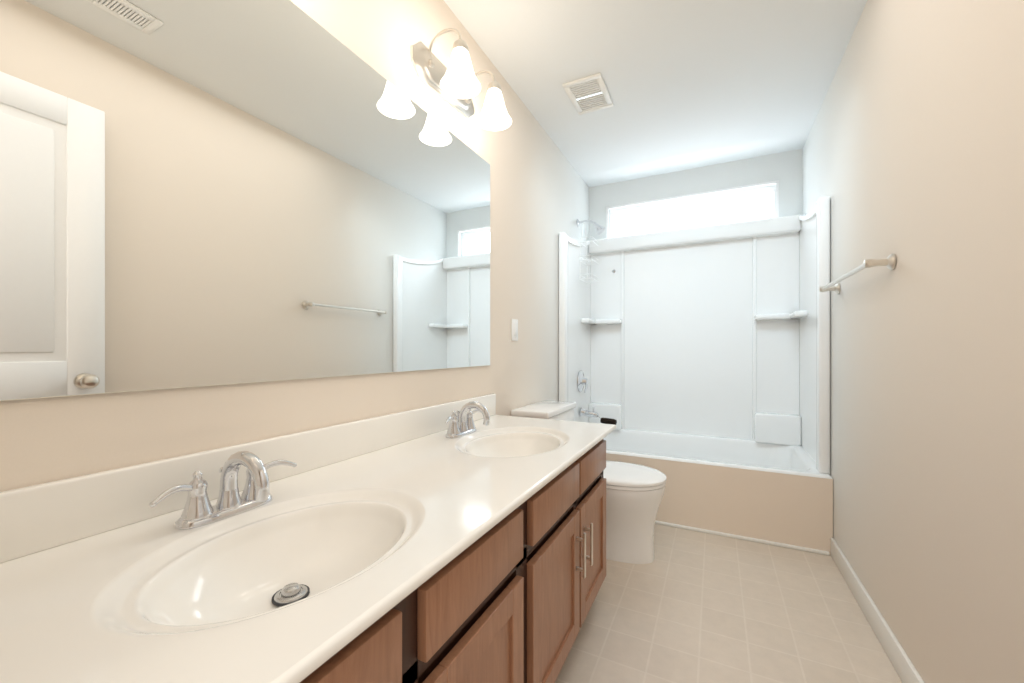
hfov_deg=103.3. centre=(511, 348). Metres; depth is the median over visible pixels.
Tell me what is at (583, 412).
spout
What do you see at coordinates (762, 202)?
window
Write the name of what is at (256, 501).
faucet
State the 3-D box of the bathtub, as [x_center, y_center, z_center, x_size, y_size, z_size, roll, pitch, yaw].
[1.143,0.073,2.752,1.494,1.954,0.829,0,0,27]
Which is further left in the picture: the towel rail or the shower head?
the shower head
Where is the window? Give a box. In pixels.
[606,180,778,237]
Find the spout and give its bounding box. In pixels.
[580,407,616,424]
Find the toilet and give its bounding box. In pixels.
[511,400,666,563]
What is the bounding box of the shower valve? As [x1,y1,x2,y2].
[577,370,587,392]
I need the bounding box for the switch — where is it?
[511,319,517,340]
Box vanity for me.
[0,393,615,682]
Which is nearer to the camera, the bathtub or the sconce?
the sconce
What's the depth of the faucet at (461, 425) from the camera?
1.48 m
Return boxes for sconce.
[411,28,511,130]
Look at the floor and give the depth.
1.57 m
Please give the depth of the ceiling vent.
2.18 m
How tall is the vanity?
0.859 m
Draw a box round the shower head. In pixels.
[576,219,605,282]
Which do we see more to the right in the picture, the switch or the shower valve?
the shower valve
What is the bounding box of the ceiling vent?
[562,73,613,114]
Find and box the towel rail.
[819,254,895,293]
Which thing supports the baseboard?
attached to the wall at (915, 140)
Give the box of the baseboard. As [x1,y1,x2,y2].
[831,538,923,682]
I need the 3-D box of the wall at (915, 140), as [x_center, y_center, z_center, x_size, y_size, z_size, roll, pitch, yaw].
[1.298,-0.165,1.229,0.140,2.430,3.700,0,0,27]
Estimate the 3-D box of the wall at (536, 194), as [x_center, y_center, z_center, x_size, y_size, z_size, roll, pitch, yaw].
[-0.169,-0.165,1.963,0.140,2.430,3.700,0,0,27]
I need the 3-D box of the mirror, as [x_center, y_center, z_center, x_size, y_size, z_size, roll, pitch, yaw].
[-0.485,-0.399,1.164,0.006,0.953,1.696,0,0,27]
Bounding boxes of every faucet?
[149,451,296,529]
[445,401,489,437]
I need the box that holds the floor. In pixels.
[555,524,901,682]
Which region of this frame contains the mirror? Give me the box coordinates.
[0,0,489,400]
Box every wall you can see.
[0,0,588,491]
[589,149,801,239]
[802,0,1023,682]
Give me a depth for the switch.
2.15 m
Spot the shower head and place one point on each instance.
(600, 229)
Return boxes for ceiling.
[444,0,866,186]
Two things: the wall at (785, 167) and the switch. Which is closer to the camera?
the switch
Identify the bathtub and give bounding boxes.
[559,196,832,554]
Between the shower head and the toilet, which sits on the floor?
the toilet
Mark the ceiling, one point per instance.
(690, 84)

